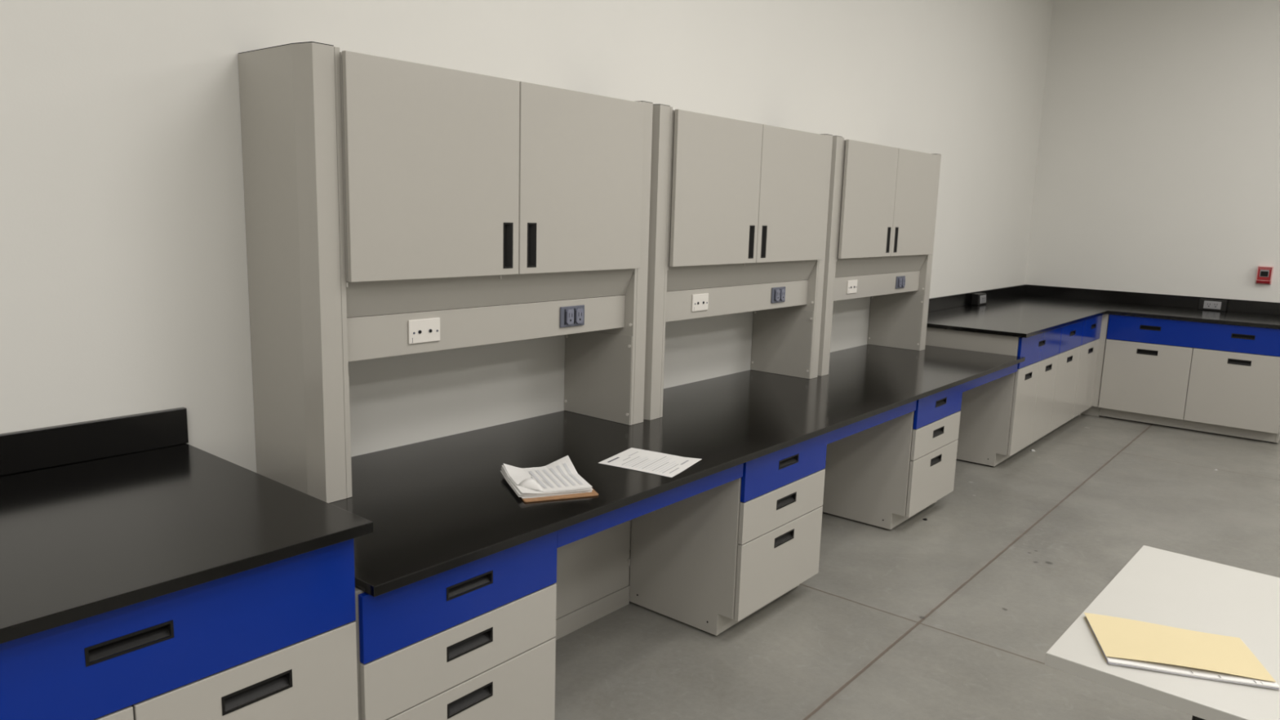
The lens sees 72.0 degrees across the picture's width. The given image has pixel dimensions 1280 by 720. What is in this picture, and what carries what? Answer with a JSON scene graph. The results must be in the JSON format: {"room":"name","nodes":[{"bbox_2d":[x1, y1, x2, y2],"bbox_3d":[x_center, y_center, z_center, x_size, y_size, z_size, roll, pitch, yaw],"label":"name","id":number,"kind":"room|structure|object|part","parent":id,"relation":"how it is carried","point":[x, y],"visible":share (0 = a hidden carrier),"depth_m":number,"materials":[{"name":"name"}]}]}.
{"room":"laboratory","nodes":[
{"label":"laboratory","id":0,"kind":"room"},
{"bbox_2d":[0,0,1053,543],"bbox_3d":[-0.243,-1.327,3.665,0.150,4.900,12.714,9,12,39],"label":"wall","id":1,"kind":"structure","parent":0,"point":[124,277],"depth_m":2.90,"materials":[{"name":"white paint"}]},
{"bbox_2d":[0,407,188,475],"bbox_3d":[-1.922,0.293,1.798,0.020,0.103,1.930,9,12,39],"label":"backsplash","id":2,"kind":"structure","parent":1,"relation":"attached to","point":[24,451],"depth_m":2.34,"materials":[{"name":"black stone"}]},
{"bbox_2d":[928,284,1026,311],"bbox_3d":[2.740,-0.510,7.362,0.020,0.103,3.148,9,12,39],"label":"backsplash","id":3,"kind":"structure","parent":1,"relation":"attached to","point":[935,304],"depth_m":7.35,"materials":[{"name":"black stone"}]},
{"bbox_2d":[971,293,986,305],"bbox_3d":[2.879,-0.517,7.458,0.071,0.092,0.200,9,12,39],"label":"outlet box","id":4,"kind":"object","parent":3,"relation":"attached to","point":[977,299],"visible":1,"depth_m":7.39,"materials":[{"name":"black plastic"}]},
{"bbox_2d":[979,294,986,303],"bbox_3d":[2.899,-0.514,7.441,0.006,0.066,0.140,4,9,40],"label":"outlet plate","id":5,"kind":"object","parent":4,"relation":"attached to","point":[982,297],"depth_m":7.42,"materials":[{"name":"grey plastic"}]},
{"bbox_2d":[554,399,1279,719],"bbox_3d":[3.015,1.570,1.354,8.500,0.150,12.414,9,12,39],"label":"floor","id":6,"kind":"structure","parent":0,"point":[956,613],"depth_m":3.74,"materials":[{"name":"concrete"}]},
{"bbox_2d":[0,538,358,719],"bbox_3d":[-1.286,0.815,1.954,0.886,0.888,0.938,9,12,39],"label":"base cabinet","id":7,"kind":"object","parent":6,"relation":"on","point":[277,640],"visible":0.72,"depth_m":1.74,"materials":[{"name":"blue metal"}]},
{"bbox_3d":[-1.105,0.954,1.514,0.018,0.579,0.461,9,12,39],"label":"door","id":8,"kind":"part","parent":7,"relation":"part of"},
{"bbox_3d":[-0.942,0.518,1.623,0.018,0.035,0.150,9,12,39],"label":"handle","id":9,"kind":"part","parent":7,"relation":"part of","materials":[{"name":"black plastic"}]},
{"bbox_3d":[-0.806,0.903,1.870,0.018,0.579,0.465,9,12,39],"label":"door","id":10,"kind":"part","parent":7,"relation":"part of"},
{"bbox_3d":[-0.799,0.688,1.833,0.018,0.040,0.150,9,12,39],"label":"handle","id":11,"kind":"part","parent":7,"relation":"part of","materials":[{"name":"black plastic"}]},
{"bbox_2d":[353,530,557,719],"bbox_3d":[-0.646,0.825,2.461,0.534,0.736,0.634,9,12,39],"label":"drawer pedestal","id":12,"kind":"object","parent":6,"relation":"on","point":[474,640],"visible":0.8,"depth_m":2.27,"materials":[{"name":"grey metal"}]},
{"bbox_3d":[-0.440,0.583,2.255,0.018,0.166,0.624,9,12,39],"label":"drawer","id":13,"kind":"part","parent":12,"relation":"part of","materials":[{"name":"blue metal"}]},
{"bbox_3d":[-0.445,0.748,2.283,0.018,0.160,0.624,9,12,39],"label":"drawer","id":14,"kind":"part","parent":12,"relation":"part of","materials":[{"name":"beige metal"}]},
{"bbox_3d":[-0.444,0.732,2.278,0.018,0.040,0.150,9,12,39],"label":"handle","id":15,"kind":"part","parent":12,"relation":"part of","materials":[{"name":"black plastic"}]},
{"bbox_3d":[-0.439,0.574,2.251,0.018,0.035,0.150,9,12,39],"label":"handle","id":16,"kind":"part","parent":12,"relation":"part of","materials":[{"name":"black plastic"}]},
{"bbox_3d":[-0.449,0.886,2.304,0.018,0.040,0.150,9,12,39],"label":"handle","id":17,"kind":"part","parent":12,"relation":"part of","materials":[{"name":"black plastic"}]},
{"bbox_3d":[-0.452,0.978,2.321,0.018,0.300,0.624,9,12,39],"label":"drawer","id":18,"kind":"part","parent":12,"relation":"part of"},
{"bbox_2d":[328,344,1025,596],"bbox_3d":[0.569,0.197,4.100,0.945,0.025,4.794,9,12,39],"label":"desktop","id":19,"kind":"object","parent":12,"relation":"on","point":[435,506],"visible":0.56,"depth_m":3.14,"materials":[{"name":"black stone"}]},
{"bbox_2d":[237,41,653,502],"bbox_3d":[-0.553,-0.311,3.053,0.399,1.259,1.452,9,12,39],"label":"hutch","id":20,"kind":"object","parent":19,"relation":"on","point":[393,207],"visible":1,"depth_m":2.63,"materials":[{"name":"grey metal"}]},
{"bbox_3d":[-0.971,-0.242,2.577,0.370,1.256,0.016,9,12,39],"label":"panel","id":21,"kind":"part","parent":20,"relation":"part of","materials":[{"name":"grey metal"}]},
{"bbox_3d":[-0.979,0.198,2.659,0.367,0.361,0.004,9,12,39],"label":"liner panel","id":22,"kind":"part","parent":20,"relation":"part of","materials":[{"name":"grey metal"}]},
{"bbox_3d":[-0.672,-0.091,2.745,0.006,0.074,0.118,9,12,39],"label":"data plate","id":23,"kind":"part","parent":20,"relation":"part of","materials":[{"name":"white plastic"}]},
{"bbox_3d":[-0.601,-0.556,2.641,0.018,0.618,0.626,9,12,39],"label":"door","id":24,"kind":"part","parent":20,"relation":"part of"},
{"bbox_3d":[-0.443,-0.238,2.971,0.048,0.107,1.258,9,12,39],"label":"soffit panel","id":25,"kind":"part","parent":20,"relation":"part of","materials":[{"name":"grey metal"}]},
{"bbox_3d":[-0.437,-0.374,2.878,0.018,0.148,0.041,9,12,39],"label":"handle","id":26,"kind":"part","parent":20,"relation":"part of","materials":[{"name":"black plastic"}]},
{"bbox_3d":[-0.369,-0.386,2.959,0.018,0.148,0.041,9,12,39],"label":"handle","id":27,"kind":"part","parent":20,"relation":"part of","materials":[{"name":"black plastic"}]},
{"bbox_2d":[564,308,573,324],"bbox_3d":[-0.259,-0.158,3.226,0.009,0.058,0.042,9,12,39],"label":"socket","id":28,"kind":"object","parent":20,"relation":"attached to","point":[568,313],"depth_m":3.22,"materials":[{"name":"plastic"}]},
{"bbox_2d":[560,305,584,327],"bbox_3d":[-0.250,-0.162,3.248,0.007,0.076,0.126,9,12,39],"label":"power outlet","id":29,"kind":"object","parent":20,"relation":"attached to","point":[571,316],"depth_m":3.24,"materials":[{"name":"grey plastic"}]},
{"bbox_2d":[573,307,583,324],"bbox_3d":[-0.227,-0.164,3.264,0.009,0.058,0.042,9,12,39],"label":"socket","id":30,"kind":"object","parent":20,"relation":"attached to","point":[578,312],"depth_m":3.26,"materials":[{"name":"plastic"}]},
{"bbox_3d":[-0.197,-0.625,3.123,0.018,0.618,0.630,9,12,39],"label":"door","id":31,"kind":"part","parent":20,"relation":"part of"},
{"bbox_3d":[-0.177,0.060,3.616,0.367,0.361,0.004,9,12,39],"label":"liner panel","id":32,"kind":"part","parent":20,"relation":"part of","materials":[{"name":"grey metal"}]},
{"bbox_3d":[-0.157,-0.382,3.548,0.370,1.256,0.016,9,12,39],"label":"panel","id":33,"kind":"part","parent":20,"relation":"part of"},
{"bbox_2d":[520,466,598,502],"bbox_3d":[-0.287,0.380,2.753,0.229,0.012,0.318,-2,10,-21],"label":"clipboard","id":34,"kind":"object","parent":19,"relation":"on","point":[593,493],"visible":0.21,"depth_m":2.62,"materials":[{"name":"brown wood"}]},
{"bbox_2d":[500,455,592,498],"bbox_3d":[-0.294,0.361,2.741,0.234,0.047,0.261,-2,10,-21],"label":"paper stack","id":35,"kind":"object","parent":34,"relation":"on","point":[560,477],"visible":1,"depth_m":2.72,"materials":[{"name":"white paper"}]},
{"bbox_2d":[556,462,743,547],"bbox_3d":[-0.103,0.415,2.993,0.455,0.072,0.957,9,12,39],"label":"rail","id":36,"kind":"object","parent":19,"relation":"attached to","point":[566,535],"visible":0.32,"depth_m":2.78,"materials":[{"name":"blue metal"}]},
{"bbox_2d":[599,447,702,477],"bbox_3d":[0.036,0.347,3.025,0.289,0.006,0.236,7,11,29],"label":"paper sheet","id":37,"kind":"object","parent":19,"relation":"on","point":[639,460],"visible":1,"depth_m":3.02,"materials":[{"name":"white paper"}]},
{"bbox_2d":[643,104,832,420],"bbox_3d":[0.383,-0.473,4.170,0.399,1.259,1.452,9,12,39],"label":"hutch","id":38,"kind":"object","parent":19,"relation":"on","point":[739,209],"visible":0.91,"depth_m":3.92,"materials":[{"name":"grey metal"}]},
{"bbox_3d":[-0.035,-0.403,3.693,0.370,1.256,0.016,9,12,39],"label":"panel","id":39,"kind":"part","parent":38,"relation":"part of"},
{"bbox_3d":[0.264,-0.253,3.862,0.006,0.074,0.118,9,12,39],"label":"data plate","id":40,"kind":"part","parent":38,"relation":"part of","materials":[{"name":"white plastic"}]},
{"bbox_3d":[0.335,-0.717,3.758,0.018,0.618,0.626,9,12,39],"label":"door","id":41,"kind":"part","parent":38,"relation":"part of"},
{"bbox_3d":[0.493,-0.399,4.088,0.048,0.107,1.258,9,12,39],"label":"soffit panel","id":42,"kind":"part","parent":38,"relation":"part of","materials":[{"name":"grey metal"}]},
{"bbox_3d":[0.499,-0.536,3.995,0.018,0.148,0.041,9,12,39],"label":"handle","id":43,"kind":"part","parent":38,"relation":"part of","materials":[{"name":"black plastic"}]},
{"bbox_3d":[0.567,-0.547,4.076,0.018,0.148,0.041,9,12,39],"label":"handle","id":44,"kind":"part","parent":38,"relation":"part of","materials":[{"name":"black plastic"}]},
{"bbox_2d":[773,289,780,301],"bbox_3d":[0.677,-0.319,4.343,0.009,0.058,0.042,9,12,39],"label":"socket","id":45,"kind":"object","parent":38,"relation":"attached to","point":[776,292],"depth_m":4.34,"materials":[{"name":"plastic"}]},
{"bbox_2d":[770,286,785,303],"bbox_3d":[0.686,-0.323,4.365,0.007,0.076,0.126,9,12,39],"label":"power outlet","id":46,"kind":"object","parent":38,"relation":"attached to","point":[777,293],"depth_m":4.35,"materials":[{"name":"grey plastic"}]},
{"bbox_3d":[0.759,-0.101,4.733,0.367,0.361,0.004,9,12,39],"label":"liner panel","id":47,"kind":"part","parent":38,"relation":"part of","materials":[{"name":"grey metal"}]},
{"bbox_2d":[779,288,785,300],"bbox_3d":[0.709,-0.325,4.381,0.009,0.058,0.042,9,12,39],"label":"socket","id":48,"kind":"object","parent":38,"relation":"attached to","point":[782,291],"depth_m":4.37,"materials":[{"name":"plastic"}]},
{"bbox_3d":[0.739,-0.787,4.240,0.018,0.618,0.630,9,12,39],"label":"door","id":49,"kind":"part","parent":38,"relation":"part of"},
{"bbox_3d":[0.779,-0.543,4.665,0.370,1.256,0.016,9,12,39],"label":"panel","id":50,"kind":"part","parent":38,"relation":"part of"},
{"bbox_2d":[826,400,916,444],"bbox_3d":[0.913,0.240,4.206,0.455,0.072,0.946,9,12,39],"label":"rail","id":51,"kind":"object","parent":19,"relation":"attached to","point":[852,428],"visible":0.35,"depth_m":4.02,"materials":[{"name":"blue metal"}]},
{"bbox_2d":[817,135,941,376],"bbox_3d":[1.319,-0.634,5.287,0.399,1.259,1.452,9,12,39],"label":"hutch","id":52,"kind":"object","parent":19,"relation":"on","point":[882,200],"visible":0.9,"depth_m":5.09,"materials":[{"name":"grey metal"}]},
{"bbox_3d":[0.901,-0.564,4.810,0.370,1.256,0.016,9,12,39],"label":"panel","id":53,"kind":"part","parent":52,"relation":"part of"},
{"bbox_3d":[1.200,-0.414,4.979,0.006,0.074,0.118,9,12,39],"label":"data plate","id":54,"kind":"part","parent":52,"relation":"part of","materials":[{"name":"white plastic"}]},
{"bbox_3d":[1.271,-0.878,4.875,0.018,0.618,0.626,9,12,39],"label":"door","id":55,"kind":"part","parent":52,"relation":"part of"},
{"bbox_3d":[1.429,-0.561,5.205,0.048,0.107,1.258,9,12,39],"label":"soffit panel","id":56,"kind":"part","parent":52,"relation":"part of","materials":[{"name":"grey metal"}]},
{"bbox_3d":[1.435,-0.697,5.112,0.018,0.148,0.041,9,12,39],"label":"handle","id":57,"kind":"part","parent":52,"relation":"part of","materials":[{"name":"black plastic"}]},
{"bbox_3d":[1.694,-0.262,5.849,0.367,0.361,0.004,9,12,39],"label":"liner panel","id":58,"kind":"part","parent":52,"relation":"part of","materials":[{"name":"grey metal"}]},
{"bbox_3d":[1.503,-0.709,5.193,0.018,0.148,0.041,9,12,39],"label":"handle","id":59,"kind":"part","parent":52,"relation":"part of","materials":[{"name":"black plastic"}]},
{"bbox_2d":[897,277,902,287],"bbox_3d":[1.613,-0.481,5.460,0.009,0.058,0.042,9,12,39],"label":"socket","id":60,"kind":"object","parent":52,"relation":"attached to","point":[900,279],"depth_m":5.45,"materials":[{"name":"plastic"}]},
{"bbox_2d":[895,275,905,288],"bbox_3d":[1.622,-0.484,5.482,0.007,0.076,0.126,9,12,39],"label":"power outlet","id":61,"kind":"object","parent":52,"relation":"attached to","point":[900,280],"depth_m":5.46,"materials":[{"name":"grey plastic"}]},
{"bbox_2d":[902,277,905,286],"bbox_3d":[1.645,-0.486,5.498,0.009,0.058,0.042,9,12,39],"label":"socket","id":62,"kind":"object","parent":52,"relation":"attached to","point":[903,278],"depth_m":5.49,"materials":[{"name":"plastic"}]},
{"bbox_3d":[1.675,-0.948,5.357,0.018,0.618,0.630,9,12,39],"label":"door","id":63,"kind":"part","parent":52,"relation":"part of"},
{"bbox_3d":[1.715,-0.704,5.782,0.370,1.256,0.016,9,12,39],"label":"panel","id":64,"kind":"part","parent":52,"relation":"part of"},
{"bbox_2d":[962,363,1017,392],"bbox_3d":[1.940,0.063,5.432,0.455,0.072,0.995,9,12,39],"label":"rail","id":65,"kind":"object","parent":19,"relation":"attached to","point":[981,380],"visible":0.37,"depth_m":5.25,"materials":[{"name":"blue metal"}]},
{"bbox_2d":[554,520,631,639],"bbox_3d":[-0.346,0.703,3.239,0.020,0.736,0.957,9,12,39],"label":"panel","id":66,"kind":"object","parent":6,"relation":"on","point":[593,571],"visible":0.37,"depth_m":3.46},
{"bbox_3d":[-0.356,1.026,3.294,0.018,0.080,0.957,9,12,39],"label":"kick plate","id":67,"kind":"part","parent":66,"relation":"part of","materials":[{"name":"grey metal"}]},
{"bbox_2d":[629,432,827,635],"bbox_3d":[0.372,0.650,3.677,0.534,0.736,0.636,9,12,39],"label":"drawer pedestal","id":68,"kind":"object","parent":6,"relation":"on","point":[708,561],"visible":0.79,"depth_m":3.44,"materials":[{"name":"grey metal"}]},
{"bbox_3d":[0.567,0.803,3.537,0.018,0.300,0.626,9,12,39],"label":"drawer","id":69,"kind":"part","parent":68,"relation":"part of","materials":[{"name":"beige metal"}]},
{"bbox_3d":[0.574,0.572,3.498,0.018,0.160,0.626,9,12,39],"label":"drawer","id":70,"kind":"part","parent":68,"relation":"part of","materials":[{"name":"beige metal"}]},
{"bbox_3d":[0.570,0.711,3.520,0.018,0.040,0.150,9,12,39],"label":"handle","id":71,"kind":"part","parent":68,"relation":"part of","materials":[{"name":"black plastic"}]},
{"bbox_3d":[0.579,0.408,3.471,0.018,0.166,0.626,9,12,39],"label":"drawer","id":72,"kind":"part","parent":68,"relation":"part of","materials":[{"name":"blue metal"}]},
{"bbox_3d":[0.575,0.557,3.494,0.018,0.040,0.150,9,12,39],"label":"handle","id":73,"kind":"part","parent":68,"relation":"part of","materials":[{"name":"black plastic"}]},
{"bbox_3d":[0.580,0.398,3.467,0.018,0.035,0.150,9,12,39],"label":"handle","id":74,"kind":"part","parent":68,"relation":"part of","materials":[{"name":"black plastic"}]},
{"bbox_2d":[822,383,963,529],"bbox_3d":[1.384,0.476,4.885,0.534,0.736,0.634,9,12,39],"label":"drawer pedestal","id":75,"kind":"object","parent":6,"relation":"on","point":[884,474],"visible":0.76,"depth_m":4.64,"materials":[{"name":"beige laminate"}]},
{"bbox_3d":[1.579,0.628,4.745,0.018,0.300,0.624,9,12,39],"label":"drawer","id":76,"kind":"part","parent":75,"relation":"part of","materials":[{"name":"beige metal"}]},
{"bbox_3d":[1.586,0.398,4.706,0.018,0.160,0.624,9,12,39],"label":"drawer","id":77,"kind":"part","parent":75,"relation":"part of","materials":[{"name":"beige metal"}]},
{"bbox_3d":[1.582,0.536,4.728,0.018,0.040,0.150,9,12,39],"label":"handle","id":78,"kind":"part","parent":75,"relation":"part of","materials":[{"name":"black plastic"}]},
{"bbox_3d":[1.591,0.233,4.678,0.018,0.166,0.624,9,12,39],"label":"drawer","id":79,"kind":"part","parent":75,"relation":"part of","materials":[{"name":"blue metal"}]},
{"bbox_3d":[1.587,0.382,4.702,0.018,0.040,0.150,9,12,39],"label":"handle","id":80,"kind":"part","parent":75,"relation":"part of","materials":[{"name":"black plastic"}]},
{"bbox_3d":[1.592,0.224,4.675,0.018,0.035,0.150,9,12,39],"label":"handle","id":81,"kind":"part","parent":75,"relation":"part of","materials":[{"name":"black plastic"}]},
{"bbox_2d":[924,327,1062,466],"bbox_3d":[2.393,0.181,6.345,0.886,0.888,0.944,9,12,39],"label":"base cabinet","id":82,"kind":"object","parent":6,"relation":"on","point":[1001,417],"visible":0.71,"depth_m":5.88,"materials":[{"name":"beige laminate"}]},
{"bbox_3d":[2.574,0.320,5.905,0.018,0.579,0.462,9,12,39],"label":"door","id":83,"kind":"part","parent":82,"relation":"part of","materials":[{"name":"grey metal"}]},
{"bbox_3d":[2.580,0.105,5.865,0.018,0.040,0.150,9,12,39],"label":"handle","id":84,"kind":"part","parent":82,"relation":"part of","materials":[{"name":"black plastic"}]},
{"bbox_3d":[2.737,-0.095,6.019,0.018,0.203,0.935,9,12,39],"label":"drawer","id":85,"kind":"part","parent":82,"relation":"part of","materials":[{"name":"blue metal"}]},
{"bbox_3d":[2.737,-0.116,6.014,0.018,0.035,0.150,9,12,39],"label":"handle","id":86,"kind":"part","parent":82,"relation":"part of","materials":[{"name":"black plastic"}]},
{"bbox_3d":[2.874,0.269,6.263,0.018,0.579,0.469,9,12,39],"label":"door","id":87,"kind":"part","parent":82,"relation":"part of","materials":[{"name":"grey metal"}]},
{"bbox_3d":[2.881,0.054,6.225,0.018,0.040,0.150,9,12,39],"label":"handle","id":88,"kind":"part","parent":82,"relation":"part of","materials":[{"name":"black plastic"}]},
{"bbox_2d":[1037,320,1084,439],"bbox_3d":[2.896,0.095,6.945,0.886,0.888,0.628,9,12,39],"label":"base cabinet","id":89,"kind":"object","parent":6,"relation":"on","point":[1071,336],"visible":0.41,"depth_m":6.65,"materials":[{"name":"beige laminate"}]},
{"bbox_3d":[3.227,0.208,6.684,0.018,0.579,0.622,9,12,39],"label":"door","id":90,"kind":"part","parent":89,"relation":"part of","materials":[{"name":"grey metal"}]},
{"bbox_3d":[3.239,-0.008,6.652,0.018,0.040,0.150,9,12,39],"label":"handle","id":91,"kind":"part","parent":89,"relation":"part of","materials":[{"name":"black plastic"}]},
{"bbox_3d":[3.239,-0.181,6.618,0.018,0.203,0.622,9,12,39],"label":"drawer","id":92,"kind":"part","parent":89,"relation":"part of","materials":[{"name":"blue metal"}]},
{"bbox_3d":[3.244,-0.203,6.619,0.018,0.035,0.150,9,12,39],"label":"handle","id":93,"kind":"part","parent":89,"relation":"part of","materials":[{"name":"black plastic"}]},
{"bbox_2d":[1060,315,1102,426],"bbox_3d":[3.343,0.023,7.448,0.925,0.888,0.721,9,12,39],"label":"base cabinet","id":94,"kind":"object","parent":6,"relation":"on","point":[1091,326],"depth_m":7.14,"materials":[{"name":"beige laminate"}]},
{"bbox_3d":[3.620,0.140,7.153,0.018,0.579,0.593,9,12,39],"label":"door","id":95,"kind":"part","parent":94,"relation":"part of","materials":[{"name":"grey metal"}]},
{"bbox_3d":[3.824,0.430,7.500,0.145,0.095,0.118,9,12,39],"label":"corner toe kick","id":96,"kind":"part","parent":94,"relation":"part of","materials":[{"name":"grey metal"}]},
{"bbox_3d":[3.644,-0.078,7.135,0.018,0.040,0.150,9,12,39],"label":"handle","id":97,"kind":"part","parent":94,"relation":"part of","materials":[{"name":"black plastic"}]},
{"bbox_3d":[3.632,-0.249,7.087,0.018,0.203,0.593,9,12,39],"label":"drawer","id":98,"kind":"part","parent":94,"relation":"part of","materials":[{"name":"blue metal"}]},
{"bbox_3d":[3.650,-0.273,7.102,0.018,0.035,0.150,9,12,39],"label":"handle","id":99,"kind":"part","parent":94,"relation":"part of","materials":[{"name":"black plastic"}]},
{"bbox_2d":[1044,545,1279,719],"bbox_3d":[1.653,1.020,1.656,1.520,0.755,0.830,10,13,41],"label":"table","id":100,"kind":"object","parent":6,"relation":"on","point":[1158,586],"visible":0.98,"depth_m":1.94,"materials":[{"name":"laminate"}]},
{"bbox_2d":[1084,612,1279,689],"bbox_3d":[1.093,0.588,1.801,0.298,0.014,0.222,4,10,16],"label":"folder","id":101,"kind":"object","parent":100,"relation":"on","point":[1122,642],"visible":1,"depth_m":1.77,"materials":[{"name":"paper"}]},
{"bbox_3d":[1.065,0.999,1.720,0.044,0.716,0.044,10,13,41],"label":"leg","id":102,"kind":"part","parent":100,"relation":"part of","materials":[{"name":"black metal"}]},
{"bbox_2d":[1092,313,1279,443],"bbox_3d":[4.595,0.083,7.314,1.311,0.888,0.896,9,12,39],"label":"base cabinet","id":103,"kind":"object","parent":6,"relation":"on","point":[1210,377],"depth_m":6.96,"materials":[{"name":"beige laminate"}]},
{"bbox_3d":[3.842,0.003,7.370,0.063,0.790,0.038,9,12,39],"label":"corner filler","id":104,"kind":"part","parent":103,"relation":"part of","materials":[{"name":"grey metal"}]},
{"bbox_2d":[926,295,1279,337],"bbox_3d":[3.587,-0.305,6.683,2.224,0.025,3.149,9,12,39],"label":"countertop","id":105,"kind":"structure","parent":103,"relation":"on","point":[1023,316],"depth_m":6.91,"materials":[{"name":"black stone"}]},
{"bbox_3d":[4.107,0.151,7.171,0.617,0.579,0.018,9,12,39],"label":"door","id":106,"kind":"part","parent":103,"relation":"part of","materials":[{"name":"grey metal"}]},
{"bbox_3d":[4.112,-0.064,7.134,0.150,0.040,0.018,9,12,39],"label":"handle","id":107,"kind":"part","parent":103,"relation":"part of","materials":[{"name":"black plastic"}]},
{"bbox_3d":[4.118,-0.259,7.101,0.150,0.035,0.018,9,12,39],"label":"handle","id":108,"kind":"part","parent":103,"relation":"part of","materials":[{"name":"black plastic"}]},
{"bbox_3d":[4.356,-0.198,6.912,1.236,0.203,0.018,9,12,39],"label":"drawer","id":109,"kind":"part","parent":103,"relation":"part of","materials":[{"name":"blue metal"}]},
{"bbox_3d":[4.584,0.231,6.783,0.615,0.579,0.018,9,12,39],"label":"door","id":110,"kind":"part","parent":103,"relation":"part of","materials":[{"name":"grey metal"}]},
{"bbox_3d":[4.592,0.016,6.743,0.150,0.040,0.018,9,12,39],"label":"handle","id":111,"kind":"part","parent":103,"relation":"part of","materials":[{"name":"black plastic"}]},
{"bbox_3d":[4.598,-0.179,6.710,0.150,0.035,0.018,9,12,39],"label":"handle","id":112,"kind":"part","parent":103,"relation":"part of","materials":[{"name":"black plastic"}]},
{"bbox_3d":[-1.886,0.919,1.238,0.886,0.888,0.938,9,12,39],"label":"base cabinet","id":113,"kind":"object","parent":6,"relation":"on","visible":0},
{"bbox_2d":[0,443,373,643],"bbox_3d":[-1.569,0.416,1.518,0.945,0.025,1.925,9,12,39],"label":"countertop","id":114,"kind":"structure","parent":113,"relation":"on","point":[79,540],"depth_m":1.88,"materials":[{"name":"black stone"}]},
{"bbox_2d":[1024,0,1279,399],"bbox_3d":[7.094,-1.462,5.744,8.500,4.900,0.150,9,12,39],"label":"wall","id":115,"kind":"structure","parent":0,"point":[1157,171],"depth_m":7.70,"materials":[{"name":"white paint"}]},
{"bbox_2d":[1025,284,1279,315],"bbox_3d":[4.595,-0.539,7.858,2.204,0.103,0.020,9,12,39],"label":"backsplash","id":116,"kind":"structure","parent":115,"relation":"attached to","point":[1149,299],"depth_m":7.90,"materials":[{"name":"black stone"}]},
{"bbox_2d":[1198,298,1227,311],"bbox_3d":[4.909,-0.472,7.545,0.200,0.092,0.071,9,12,39],"label":"outlet box","id":117,"kind":"object","parent":116,"relation":"attached to","point":[1204,304],"visible":1,"depth_m":7.52,"materials":[{"name":"black plastic"}]},
{"bbox_2d":[1205,302,1211,307],"bbox_3d":[4.870,-0.472,7.537,0.036,0.048,0.005,9,8,39],"label":"socket","id":118,"kind":"object","parent":117,"relation":"attached to","point":[1208,304],"depth_m":7.54,"materials":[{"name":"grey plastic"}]},
{"bbox_2d":[1203,300,1221,309],"bbox_3d":[4.892,-0.469,7.525,0.126,0.066,0.006,9,8,39],"label":"outlet plate","id":119,"kind":"object","parent":117,"relation":"attached to","point":[1207,304],"depth_m":7.52,"materials":[{"name":"grey plastic"}]},
{"bbox_2d":[1213,302,1218,308],"bbox_3d":[4.908,-0.466,7.505,0.036,0.048,0.005,9,8,39],"label":"socket","id":120,"kind":"object","parent":117,"relation":"attached to","point":[1215,304],"depth_m":7.50,"materials":[{"name":"grey plastic"}]},
{"bbox_2d":[1255,266,1273,284],"bbox_3d":[5.189,-0.703,7.319,0.108,0.150,0.048,9,12,39],"label":"alarm pull station","id":121,"kind":"object","parent":115,"relation":"attached to","point":[1264,273],"visible":1,"depth_m":7.30,"materials":[{"name":"red plastic"}]},
{"bbox_3d":[5.184,-0.648,7.323,0.094,0.027,0.037,9,12,39],"label":"pull handle","id":122,"kind":"part","parent":121,"relation":"part of","materials":[{"name":"red plastic"}]}
]}

